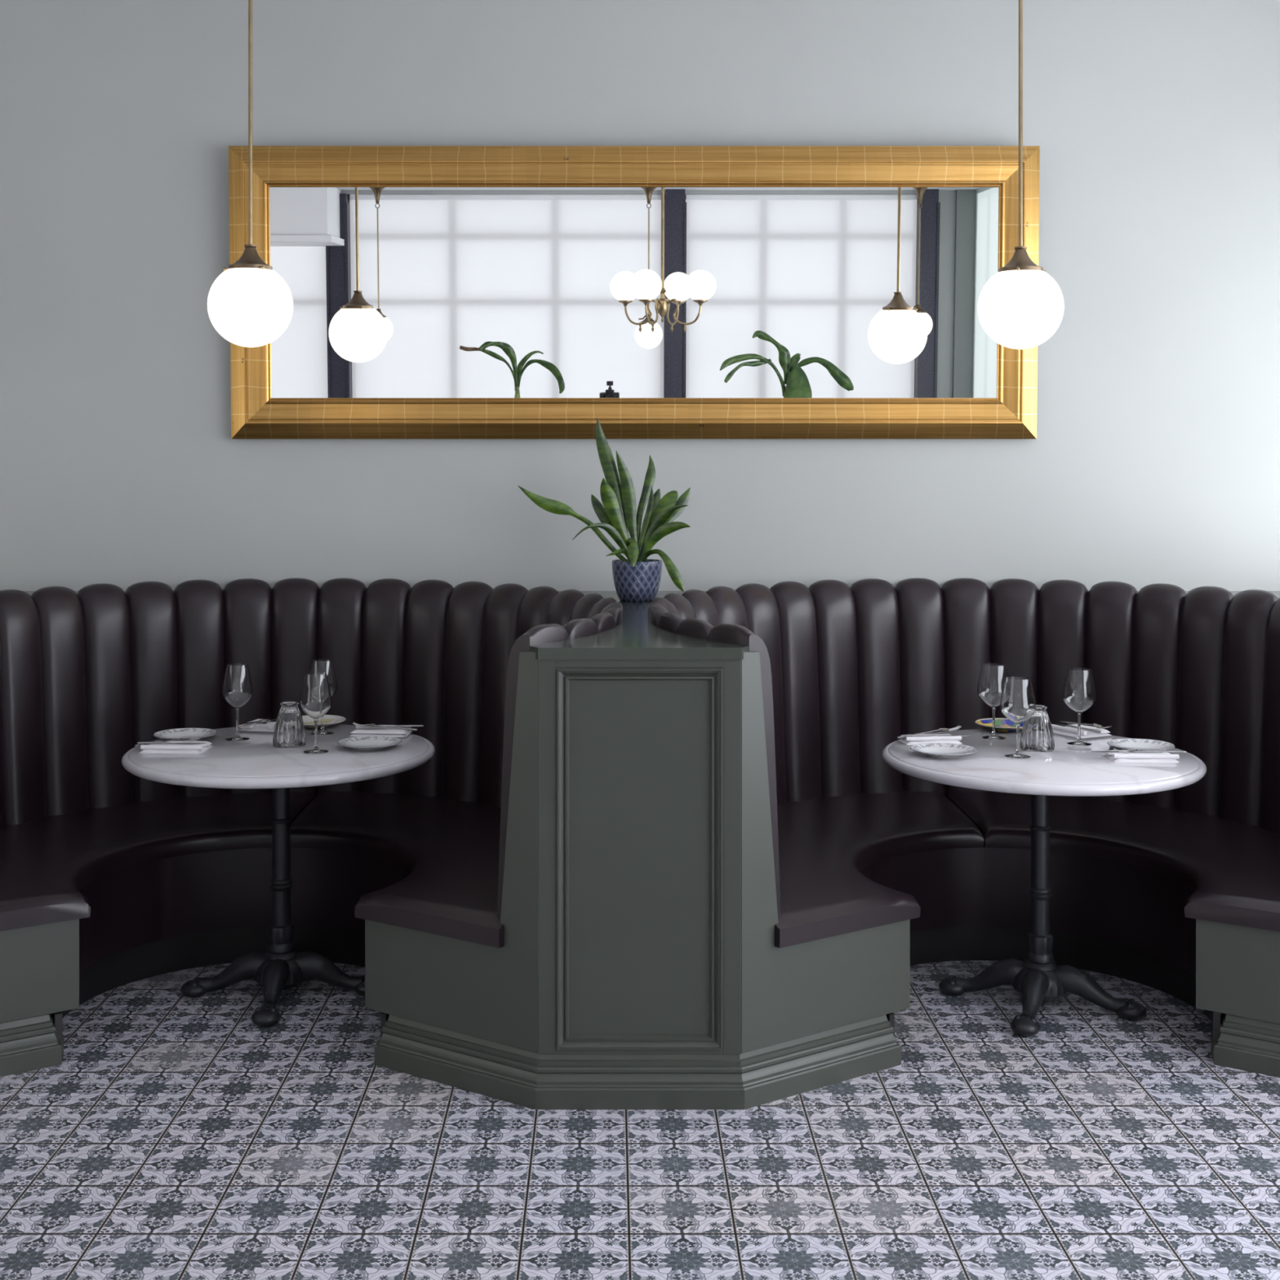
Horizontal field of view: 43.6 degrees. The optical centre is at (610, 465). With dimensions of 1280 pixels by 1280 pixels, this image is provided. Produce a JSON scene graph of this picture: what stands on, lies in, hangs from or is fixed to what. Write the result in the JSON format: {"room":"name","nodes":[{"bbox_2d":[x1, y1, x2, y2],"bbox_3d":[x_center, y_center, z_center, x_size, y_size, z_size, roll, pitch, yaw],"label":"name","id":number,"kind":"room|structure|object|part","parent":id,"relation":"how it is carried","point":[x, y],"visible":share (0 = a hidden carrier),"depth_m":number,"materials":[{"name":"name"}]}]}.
{"room":"restaurant","nodes":[
{"label":"restaurant","id":0,"kind":"room"},
{"bbox_2d":[0,0,1279,591],"bbox_3d":[-1.300,-0.085,5.955,9.600,3.420,0.150,0,0,0],"label":"wall","id":1,"kind":"structure","parent":0,"point":[1154,455],"depth_m":5.88,"materials":[{"name":"grey paint"}]},
{"bbox_2d":[228,146,1039,439],"bbox_3d":[0.087,-0.627,5.817,2.943,1.063,0.094,0,0,0],"label":"wall mirror","id":2,"kind":"object","parent":1,"relation":"attached to","point":[437,292],"visible":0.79,"depth_m":5.81,"materials":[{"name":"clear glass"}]},
{"bbox_3d":[-1.310,-0.626,5.816,0.150,1.063,0.052,0,2,0],"label":"frame rail","id":3,"kind":"part","parent":2,"relation":"part of","materials":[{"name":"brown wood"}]},
{"bbox_2d":[269,186,998,397],"bbox_3d":[0.087,-0.626,5.815,2.659,0.779,0.006,0,2,0],"label":"mirror glass","id":4,"kind":"object","parent":2,"relation":"on","point":[396,291],"depth_m":5.81,"materials":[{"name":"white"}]},
{"bbox_3d":[0.087,-1.082,5.797,2.943,0.150,0.052,0,2,0],"label":"frame rail","id":5,"kind":"part","parent":2,"relation":"part of","materials":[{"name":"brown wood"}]},
{"bbox_3d":[0.087,-0.170,5.835,2.943,0.150,0.052,0,2,0],"label":"frame rail","id":6,"kind":"part","parent":2,"relation":"part of","materials":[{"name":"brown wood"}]},
{"bbox_3d":[1.484,-0.626,5.816,0.150,1.063,0.052,0,2,0],"label":"frame rail","id":7,"kind":"part","parent":2,"relation":"part of","materials":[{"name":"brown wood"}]},
{"bbox_2d":[0,960,1279,1279],"bbox_3d":[-1.300,1.665,1.240,9.600,0.080,9.480,0,0,0],"label":"floor","id":8,"kind":"structure","parent":0,"point":[175,1135],"depth_m":3.75,"materials":[{"name":"tile"}]},
{"bbox_2d":[121,724,435,1026],"bbox_3d":[-1.008,1.245,4.900,0.938,0.761,0.938,0,0,0],"label":"bistro table","id":9,"kind":"object","parent":8,"relation":"on","point":[255,762],"visible":0.84,"depth_m":4.80,"materials":[{"name":"white stone"}]},
{"bbox_2d":[138,740,213,753],"bbox_3d":[-1.318,0.853,4.854,0.190,0.023,0.130,0,0,2],"label":"napkin","id":10,"kind":"object","parent":9,"relation":"on","point":[163,748],"visible":0.89,"depth_m":4.80,"materials":[{"name":"white fabric"}]},
{"bbox_2d":[134,735,204,746],"bbox_3d":[-1.339,0.839,4.858,0.207,0.031,0.025,0,0,-3],"label":"fork","id":11,"kind":"object","parent":10,"relation":"on","point":[184,738],"visible":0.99,"depth_m":4.85,"materials":[{"name":"silver metal"}]},
{"bbox_3d":[-1.372,0.843,4.856,0.143,0.009,0.015,-6,0,-3],"label":"handle","id":12,"kind":"part","parent":11,"relation":"part of","materials":[{"name":"silver metal"}]},
{"bbox_2d":[137,741,206,744],"bbox_3d":[-1.327,0.842,4.841,0.211,0.008,0.013,0,0,2],"label":"table knife","id":13,"kind":"object","parent":10,"relation":"on","point":[147,742],"visible":1,"depth_m":4.84,"materials":[{"name":"silver metal"}]},
{"bbox_3d":[-1.380,0.842,4.843,0.105,0.008,0.012,0,0,1],"label":"handle","id":14,"kind":"part","parent":13,"relation":"part of","materials":[{"name":"silver metal"}]},
{"bbox_3d":[-1.275,0.843,4.839,0.106,0.001,0.012,0,0,1],"label":"blade","id":15,"kind":"part","parent":13,"relation":"part of","materials":[{"name":"silver metal"}]},
{"bbox_2d":[153,728,217,741],"bbox_3d":[-1.339,0.855,5.042,0.196,0.020,0.196,0,0,0],"label":"plate","id":16,"kind":"object","parent":9,"relation":"on","point":[178,733],"visible":0.8,"depth_m":5.09,"materials":[{"name":"ceramic"}]},
{"bbox_3d":[-1.148,1.555,4.897,0.216,0.128,0.076,0,0,0],"label":"leg","id":17,"kind":"part","parent":9,"relation":"part of","materials":[{"name":"black metal"}]},
{"bbox_2d":[222,662,253,741],"bbox_3d":[-1.175,0.747,5.042,0.094,0.236,0.094,0,0,0],"label":"wine glass","id":18,"kind":"object","parent":9,"relation":"on","point":[237,691],"visible":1,"depth_m":5.01,"materials":[{"name":"clear glass"}]},
{"bbox_3d":[-1.175,0.805,5.042,0.014,0.074,0.014,0,0,0],"label":"stem","id":19,"kind":"part","parent":18,"relation":"part of","materials":[{"name":"clear glass"}]},
{"bbox_2d":[222,662,253,707],"bbox_3d":[-1.175,0.697,5.042,0.094,0.137,0.094,0,0,0],"label":"bowl","id":20,"kind":"object","parent":18,"relation":"on","point":[237,691],"depth_m":5.01,"materials":[{"name":"clear glass"}]},
{"bbox_2d":[239,719,275,731],"bbox_3d":[-1.134,0.853,5.271,0.130,0.023,0.160,0,0,10],"label":"napkin","id":21,"kind":"object","parent":9,"relation":"on","point":[269,726],"visible":0.63,"depth_m":5.21,"materials":[{"name":"white fabric"}]},
{"bbox_2d":[238,716,272,727],"bbox_3d":[-1.163,0.842,5.251,0.014,0.008,0.211,0,0,20],"label":"table knife","id":22,"kind":"object","parent":21,"relation":"on","point":[251,722],"visible":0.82,"depth_m":5.21,"materials":[{"name":"silver metal"}]},
{"bbox_3d":[-1.182,0.842,5.202,0.012,0.008,0.105,0,0,20],"label":"handle","id":23,"kind":"part","parent":22,"relation":"part of","materials":[{"name":"silver metal"}]},
{"bbox_2d":[253,718,276,724],"bbox_3d":[-1.113,0.840,5.262,0.025,0.020,0.208,0,0,15],"label":"fork","id":24,"kind":"object","parent":21,"relation":"on","point":[263,722],"visible":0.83,"depth_m":5.21,"materials":[{"name":"silver metal"}]},
{"bbox_3d":[-1.005,1.555,4.760,0.076,0.128,0.216,0,0,0],"label":"leg","id":25,"kind":"part","parent":9,"relation":"part of","materials":[{"name":"black metal"}]},
{"bbox_2d":[272,701,306,747],"bbox_3d":[-0.990,0.799,4.934,0.102,0.131,0.102,0,0,0],"label":"tumbler","id":26,"kind":"object","parent":9,"relation":"on","point":[289,728],"visible":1,"depth_m":4.90,"materials":[{"name":"clear glass"}]},
{"bbox_2d":[300,671,331,754],"bbox_3d":[-0.887,0.747,4.820,0.094,0.236,0.094,0,0,0],"label":"wine glass","id":27,"kind":"object","parent":9,"relation":"on","point":[316,697],"visible":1,"depth_m":4.79,"materials":[{"name":"clear glass"}]},
{"bbox_3d":[-0.887,0.805,4.820,0.014,0.074,0.014,0,0,0],"label":"stem","id":28,"kind":"part","parent":27,"relation":"part of","materials":[{"name":"clear glass"}]},
{"bbox_2d":[300,671,331,719],"bbox_3d":[-0.887,0.697,4.820,0.094,0.137,0.094,0,0,0],"label":"bowl","id":29,"kind":"object","parent":27,"relation":"on","point":[316,697],"depth_m":4.79,"materials":[{"name":"clear glass"}]},
{"bbox_2d":[310,658,337,735],"bbox_3d":[-0.927,0.747,5.154,0.094,0.236,0.094,0,0,0],"label":"wine glass","id":30,"kind":"object","parent":9,"relation":"on","point":[322,665],"visible":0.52,"depth_m":5.13,"materials":[{"name":"clear glass"}]},
{"bbox_3d":[-0.927,0.805,5.154,0.014,0.074,0.014,0,0,0],"label":"stem","id":31,"kind":"part","parent":30,"relation":"part of","materials":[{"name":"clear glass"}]},
{"bbox_2d":[310,658,337,697],"bbox_3d":[-0.927,0.697,5.154,0.094,0.137,0.094,0,0,0],"label":"bowl","id":32,"kind":"object","parent":30,"relation":"on","point":[322,665],"depth_m":5.13,"materials":[{"name":"clear glass"}]},
{"bbox_2d":[302,715,346,728],"bbox_3d":[-0.975,0.854,5.298,0.196,0.022,0.196,0,0,0],"label":"plate","id":33,"kind":"object","parent":9,"relation":"on","point":[329,720],"visible":0.49,"depth_m":5.34,"materials":[{"name":"beige ceramic"}]},
{"bbox_3d":[-0.868,1.555,4.903,0.216,0.128,0.076,0,0,0],"label":"leg","id":34,"kind":"part","parent":9,"relation":"part of","materials":[{"name":"black metal"}]},
{"bbox_2d":[337,736,401,751],"bbox_3d":[-0.735,0.855,4.888,0.196,0.020,0.196,0,0,0],"label":"plate","id":35,"kind":"object","parent":9,"relation":"on","point":[359,743],"visible":1,"depth_m":4.93,"materials":[{"name":"ceramic"}]},
{"bbox_2d":[349,724,412,737],"bbox_3d":[-0.737,0.853,5.141,0.185,0.023,0.110,0,0,4],"label":"napkin","id":36,"kind":"object","parent":9,"relation":"on","point":[367,731],"visible":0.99,"depth_m":5.10,"materials":[{"name":"white fabric"}]},
{"bbox_2d":[352,722,417,730],"bbox_3d":[-0.724,0.841,5.141,0.208,0.024,0.025,0,0,2],"label":"fork","id":37,"kind":"object","parent":36,"relation":"on","point":[354,723],"visible":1,"depth_m":5.14,"materials":[{"name":"silver metal"}]},
{"bbox_3d":[-0.691,0.844,5.140,0.143,0.009,0.015,4,0,2],"label":"handle","id":38,"kind":"part","parent":37,"relation":"part of","materials":[{"name":"silver metal"}]},
{"bbox_2d":[370,724,423,727],"bbox_3d":[-0.708,0.842,5.162,0.211,0.008,0.013,0,0,1],"label":"table knife","id":39,"kind":"object","parent":36,"relation":"on","point":[396,726],"visible":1,"depth_m":5.16,"materials":[{"name":"silver metal"}]},
{"bbox_3d":[-0.655,0.842,5.161,0.105,0.008,0.012,0,0,0],"label":"handle","id":40,"kind":"part","parent":39,"relation":"part of","materials":[{"name":"silver metal"}]},
{"bbox_2d":[0,577,622,1040],"bbox_3d":[-1.063,1.020,4.985,2.203,1.211,1.795,0,0,0],"label":"banquette","id":41,"kind":"object","parent":8,"relation":"on","point":[157,878],"visible":0.74,"depth_m":5.38,"materials":[{"name":"leather"}]},
{"bbox_2d":[0,790,315,931],"bbox_3d":[-1.579,1.206,4.957,1.028,0.068,1.706,0,0,0],"label":"seat cushion","id":42,"kind":"object","parent":41,"relation":"on","point":[50,856],"depth_m":5.10,"materials":[{"name":"leather"}]},
{"bbox_3d":[-1.063,1.369,4.803,1.040,0.261,0.833,0,0,0],"label":"seat","id":43,"kind":"part","parent":41,"relation":"part of","materials":[{"name":"leather"}]},
{"bbox_2d":[289,790,503,947],"bbox_3d":[-0.547,1.206,4.957,1.028,0.068,1.706,0,0,0],"label":"seat cushion","id":44,"kind":"object","parent":41,"relation":"on","point":[447,843],"depth_m":5.02,"materials":[{"name":"leather"}]},
{"bbox_2d":[0,591,1279,1109],"bbox_3d":[0.075,1.044,4.955,6.752,1.162,1.849,0,0,0],"label":"partition","id":45,"kind":"object","parent":8,"relation":"on","point":[638,966],"depth_m":4.07,"materials":[{"name":"green paint"}]},
{"bbox_3d":[-1.704,0.985,4.228,0.584,1.020,0.020,0,0,-33],"label":"panel","id":46,"kind":"part","parent":45,"relation":"part of","materials":[{"name":"green paint"}]},
{"bbox_3d":[-2.201,0.478,4.965,2.200,0.030,1.827,0,0,0],"label":"panel","id":47,"kind":"part","parent":45,"relation":"part of","materials":[{"name":"grey paint"}]},
{"bbox_3d":[-0.422,0.985,4.228,0.584,1.020,0.020,0,0,33],"label":"panel","id":48,"kind":"part","parent":45,"relation":"part of","materials":[{"name":"green paint"}]},
{"bbox_2d":[518,417,690,601],"bbox_3d":[-0.017,0.151,5.447,0.591,0.624,0.241,0,0,0],"label":"snake plant","id":49,"kind":"object","parent":45,"relation":"on","point":[637,578],"visible":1,"depth_m":5.45,"materials":[{"name":"green plant"}]},
{"bbox_3d":[0.092,0.395,5.470,0.172,0.137,0.172,0,0,0],"label":"pot","id":50,"kind":"part","parent":49,"relation":"part of","materials":[{"name":"blue ceramic"}]},
{"bbox_3d":[0.075,0.478,4.965,2.200,0.030,1.827,0,0,0],"label":"panel","id":51,"kind":"part","parent":45,"relation":"part of","materials":[{"name":"green paint"}]},
{"bbox_3d":[0.075,1.000,4.063,0.424,0.970,0.018,0,0,0],"label":"panel moulding","id":52,"kind":"part","parent":45,"relation":"part of","materials":[{"name":"green paint"}]},
{"bbox_3d":[0.075,0.995,4.072,0.516,1.004,0.025,0,0,0],"label":"panel","id":53,"kind":"part","parent":45,"relation":"part of","materials":[{"name":"green paint"}]},
{"bbox_3d":[0.573,0.985,4.228,0.584,1.020,0.020,0,0,-33],"label":"panel","id":54,"kind":"part","parent":45,"relation":"part of","materials":[{"name":"green paint"}]},
{"bbox_3d":[2.351,0.478,4.965,2.200,0.030,1.827,0,0,0],"label":"panel","id":55,"kind":"part","parent":45,"relation":"part of","materials":[{"name":"grey paint"}]},
{"bbox_3d":[1.853,0.985,4.228,0.584,1.020,0.020,0,0,33],"label":"panel","id":56,"kind":"part","parent":45,"relation":"part of","materials":[{"name":"green paint"}]},
{"bbox_2d":[648,577,1279,1040],"bbox_3d":[1.213,1.020,4.985,2.203,1.211,1.795,0,0,0],"label":"banquette","id":57,"kind":"object","parent":8,"relation":"on","point":[860,842],"visible":0.8,"depth_m":5.36,"materials":[{"name":"leather"}]},
{"bbox_2d":[774,790,983,947],"bbox_3d":[0.697,1.206,4.957,1.028,0.068,1.706,0,0,0],"label":"seat cushion","id":58,"kind":"object","parent":57,"relation":"on","point":[827,839],"depth_m":5.03,"materials":[{"name":"leather"}]},
{"bbox_3d":[1.213,1.369,4.803,1.040,0.261,0.833,0,0,0],"label":"seat","id":59,"kind":"part","parent":57,"relation":"part of","materials":[{"name":"leather"}]},
{"bbox_2d":[946,791,1279,931],"bbox_3d":[1.729,1.206,4.957,1.028,0.068,1.706,0,0,0],"label":"seat cushion","id":60,"kind":"object","parent":57,"relation":"on","point":[1229,863],"depth_m":5.07,"materials":[{"name":"leather"}]},
{"bbox_2d":[881,728,1206,1036],"bbox_3d":[1.291,1.245,4.800,0.938,0.761,0.938,0,0,0],"label":"bistro table","id":61,"kind":"object","parent":8,"relation":"on","point":[1068,770],"visible":0.94,"depth_m":4.71,"materials":[{"name":"white stone"}]},
{"bbox_2d":[897,733,962,745],"bbox_3d":[1.000,0.853,4.993,0.180,0.023,0.100,0,0,-7],"label":"napkin","id":62,"kind":"object","parent":61,"relation":"on","point":[910,740],"visible":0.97,"depth_m":4.96,"materials":[{"name":"white fabric"}]},
{"bbox_2d":[897,725,961,738],"bbox_3d":[0.998,0.836,5.003,0.206,0.034,0.025,0,0,-8],"label":"fork","id":63,"kind":"object","parent":62,"relation":"on","point":[957,726],"visible":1,"depth_m":5.00,"materials":[{"name":"silver metal"}]},
{"bbox_3d":[0.966,0.840,4.999,0.143,0.009,0.015,-7,1,-8],"label":"handle","id":64,"kind":"part","parent":63,"relation":"part of","materials":[{"name":"silver metal"}]},
{"bbox_2d":[903,733,968,736],"bbox_3d":[1.020,0.842,4.981,0.211,0.008,0.013,0,0,-2],"label":"table knife","id":65,"kind":"object","parent":62,"relation":"on","point":[916,735],"visible":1,"depth_m":4.97,"materials":[{"name":"silver metal"}]},
{"bbox_3d":[0.967,0.842,4.979,0.105,0.008,0.012,0,0,-3],"label":"handle","id":66,"kind":"part","parent":65,"relation":"part of","materials":[{"name":"silver metal"}]},
{"bbox_3d":[1.072,0.844,4.982,0.106,0.001,0.012,0,0,-3],"label":"blade","id":67,"kind":"part","parent":65,"relation":"part of","materials":[{"name":"silver metal"}]},
{"bbox_2d":[910,742,977,758],"bbox_3d":[0.993,0.855,4.765,0.196,0.020,0.196,0,0,0],"label":"plate","id":68,"kind":"object","parent":61,"relation":"on","point":[942,750],"visible":1,"depth_m":4.80,"materials":[{"name":"ceramic"}]},
{"bbox_3d":[1.165,1.555,4.859,0.216,0.128,0.076,0,0,27],"label":"leg","id":69,"kind":"part","parent":61,"relation":"part of","materials":[{"name":"black metal"}]},
{"bbox_2d":[977,663,1008,739],"bbox_3d":[1.216,0.749,5.066,0.104,0.232,0.104,0,0,0],"label":"wine glass","id":70,"kind":"object","parent":61,"relation":"on","point":[992,677],"visible":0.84,"depth_m":5.03,"materials":[{"name":"clear glass"}]},
{"bbox_2d":[977,663,1008,707],"bbox_3d":[1.216,0.700,5.066,0.104,0.135,0.104,0,0,0],"label":"bowl","id":71,"kind":"object","parent":70,"relation":"on","point":[992,677],"depth_m":5.03,"materials":[{"name":"clear glass"}]},
{"bbox_3d":[1.216,0.806,5.066,0.014,0.072,0.014,0,0,0],"label":"stem","id":72,"kind":"part","parent":70,"relation":"part of","materials":[{"name":"clear glass"}]},
{"bbox_2d":[974,718,1023,731],"bbox_3d":[1.290,0.854,5.231,0.188,0.022,0.188,0,0,0],"label":"plate","id":73,"kind":"object","parent":61,"relation":"on","point":[1001,724],"visible":0.81,"depth_m":5.27,"materials":[{"name":"multicoloured ceramic"}]},
{"bbox_2d":[1000,676,1035,758],"bbox_3d":[1.210,0.749,4.744,0.104,0.232,0.104,0,0,0],"label":"wine glass","id":74,"kind":"object","parent":61,"relation":"on","point":[1017,704],"visible":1,"depth_m":4.71,"materials":[{"name":"clear glass"}]},
{"bbox_3d":[1.210,0.806,4.744,0.014,0.072,0.014,0,0,0],"label":"stem","id":75,"kind":"part","parent":74,"relation":"part of","materials":[{"name":"clear glass"}]},
{"bbox_2d":[1000,676,1035,724],"bbox_3d":[1.210,0.700,4.744,0.104,0.135,0.104,0,0,0],"label":"bowl","id":76,"kind":"object","parent":74,"relation":"on","point":[1017,704],"depth_m":4.71,"materials":[{"name":"clear glass"}]},
{"bbox_3d":[1.237,1.555,4.671,0.076,0.128,0.216,0,0,21],"label":"leg","id":77,"kind":"part","parent":61,"relation":"part of","materials":[{"name":"black metal"}]},
{"bbox_2d":[1020,704,1054,751],"bbox_3d":[1.300,0.799,4.865,0.102,0.131,0.102,0,0,0],"label":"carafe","id":78,"kind":"object","parent":61,"relation":"on","point":[1037,734],"visible":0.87,"depth_m":4.83,"materials":[{"name":"clear glass"}]},
{"bbox_2d":[1062,667,1096,746],"bbox_3d":[1.455,0.749,4.958,0.104,0.232,0.104,0,0,0],"label":"wine glass","id":79,"kind":"object","parent":61,"relation":"on","point":[1078,692],"visible":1,"depth_m":4.92,"materials":[{"name":"clear glass"}]},
{"bbox_3d":[1.455,0.806,4.958,0.014,0.072,0.014,0,0,0],"label":"stem","id":80,"kind":"part","parent":79,"relation":"part of","materials":[{"name":"clear glass"}]},
{"bbox_2d":[1062,667,1096,712],"bbox_3d":[1.455,0.700,4.958,0.104,0.135,0.104,0,0,0],"label":"bowl","id":81,"kind":"object","parent":79,"relation":"on","point":[1078,692],"depth_m":4.92,"materials":[{"name":"clear glass"}]},
{"bbox_2d":[1051,724,1111,738],"bbox_3d":[1.510,0.853,5.154,0.130,0.023,0.160,0,0,-28],"label":"napkin","id":82,"kind":"object","parent":61,"relation":"on","point":[1068,731],"visible":0.74,"depth_m":5.11,"materials":[{"name":"white fabric"}]},
{"bbox_2d":[1055,723,1100,733],"bbox_3d":[1.501,0.842,5.134,0.013,0.008,0.211,0,0,-24],"label":"table knife","id":83,"kind":"object","parent":82,"relation":"on","point":[1082,728],"visible":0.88,"depth_m":5.09,"materials":[{"name":"silver metal"}]},
{"bbox_3d":[1.479,0.844,5.182,0.012,0.001,0.106,0,0,-25],"label":"blade","id":84,"kind":"part","parent":83,"relation":"part of","materials":[{"name":"silver metal"}]},
{"bbox_3d":[1.522,0.842,5.086,0.012,0.008,0.105,0,0,-25],"label":"handle","id":85,"kind":"part","parent":83,"relation":"part of","materials":[{"name":"silver metal"}]},
{"bbox_2d":[1059,720,1111,728],"bbox_3d":[1.529,0.836,5.155,0.025,0.017,0.208,0,0,-30],"label":"fork","id":86,"kind":"object","parent":82,"relation":"on","point":[1097,726],"visible":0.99,"depth_m":5.12,"materials":[{"name":"silver metal"}]},
{"bbox_3d":[1.513,0.837,5.183,0.015,0.009,0.143,0,-2,-30],"label":"handle","id":87,"kind":"part","parent":86,"relation":"part of","materials":[{"name":"silver metal"}]},
{"bbox_3d":[1.417,1.555,4.741,0.216,0.128,0.076,0,0,27],"label":"leg","id":88,"kind":"part","parent":61,"relation":"part of","materials":[{"name":"black metal"}]},
{"bbox_2d":[1106,738,1175,750],"bbox_3d":[1.608,0.855,4.843,0.196,0.020,0.196,0,0,0],"label":"plate","id":89,"kind":"object","parent":61,"relation":"on","point":[1123,744],"visible":0.75,"depth_m":4.89,"materials":[{"name":"ceramic"}]},
{"bbox_2d":[1105,750,1180,763],"bbox_3d":[1.564,0.853,4.701,0.190,0.023,0.120,0,0,4],"label":"napkin","id":90,"kind":"object","parent":61,"relation":"on","point":[1165,757],"visible":0.95,"depth_m":4.65,"materials":[{"name":"white fabric"}]},
{"bbox_2d":[1092,750,1163,752],"bbox_3d":[1.519,0.842,4.702,0.211,0.008,0.013,0,0,3],"label":"table knife","id":91,"kind":"object","parent":90,"relation":"on","point":[1140,751],"visible":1,"depth_m":4.70,"materials":[{"name":"silver metal"}]},
{"bbox_3d":[1.467,0.844,4.705,0.106,0.001,0.012,0,0,2],"label":"blade","id":92,"kind":"part","parent":91,"relation":"part of","materials":[{"name":"silver metal"}]},
{"bbox_3d":[1.572,0.842,4.699,0.105,0.008,0.012,0,0,2],"label":"handle","id":93,"kind":"part","parent":91,"relation":"part of","materials":[{"name":"silver metal"}]},
{"bbox_2d":[1113,748,1186,752],"bbox_3d":[1.585,0.839,4.697,0.208,0.011,0.025,0,0,3],"label":"fork","id":94,"kind":"object","parent":90,"relation":"on","point":[1131,749],"visible":1,"depth_m":4.69,"materials":[{"name":"silver metal"}]},
{"bbox_3d":[1.618,0.840,4.695,0.143,0.009,0.015,0,0,3],"label":"handle","id":95,"kind":"part","parent":94,"relation":"part of","materials":[{"name":"silver metal"}]},
{"bbox_3d":[-1.300,-1.845,1.240,9.600,0.100,9.480,0,0,0],"label":"ceiling","id":96,"kind":"structure","parent":0,"visible":0},
{"bbox_2d":[207,0,293,347],"bbox_3d":[-1.078,-1.074,4.790,0.251,1.442,0.251,0,0,0],"label":"pendant lamp","id":97,"kind":"object","parent":96,"relation":"hanging from","point":[250,304],"visible":1,"depth_m":4.71,"materials":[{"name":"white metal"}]},
{"bbox_3d":[-1.078,-1.225,4.790,0.012,1.141,0.012,0,0,0],"label":"rod","id":98,"kind":"part","parent":97,"relation":"part of","materials":[{"name":"gold metal"}]},
{"bbox_3d":[-1.078,-0.472,4.790,0.251,0.238,0.251,0,0,0],"label":"globe","id":99,"kind":"part","parent":97,"relation":"part of","materials":[{"name":"white glass"}]},
{"bbox_2d":[977,0,1064,349],"bbox_3d":[1.230,-1.071,4.790,0.251,1.448,0.251,0,0,0],"label":"pendant lamp","id":100,"kind":"object","parent":96,"relation":"hanging from","point":[1021,306],"visible":1,"depth_m":4.71,"materials":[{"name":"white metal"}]},
{"bbox_3d":[1.230,-1.222,4.790,0.012,1.147,0.012,0,0,0],"label":"rod","id":101,"kind":"part","parent":100,"relation":"part of","materials":[{"name":"gold metal"}]},
{"bbox_3d":[1.230,-0.466,4.790,0.251,0.238,0.251,0,0,0],"label":"globe","id":102,"kind":"part","parent":100,"relation":"part of","materials":[{"name":"white glass"}]}
]}

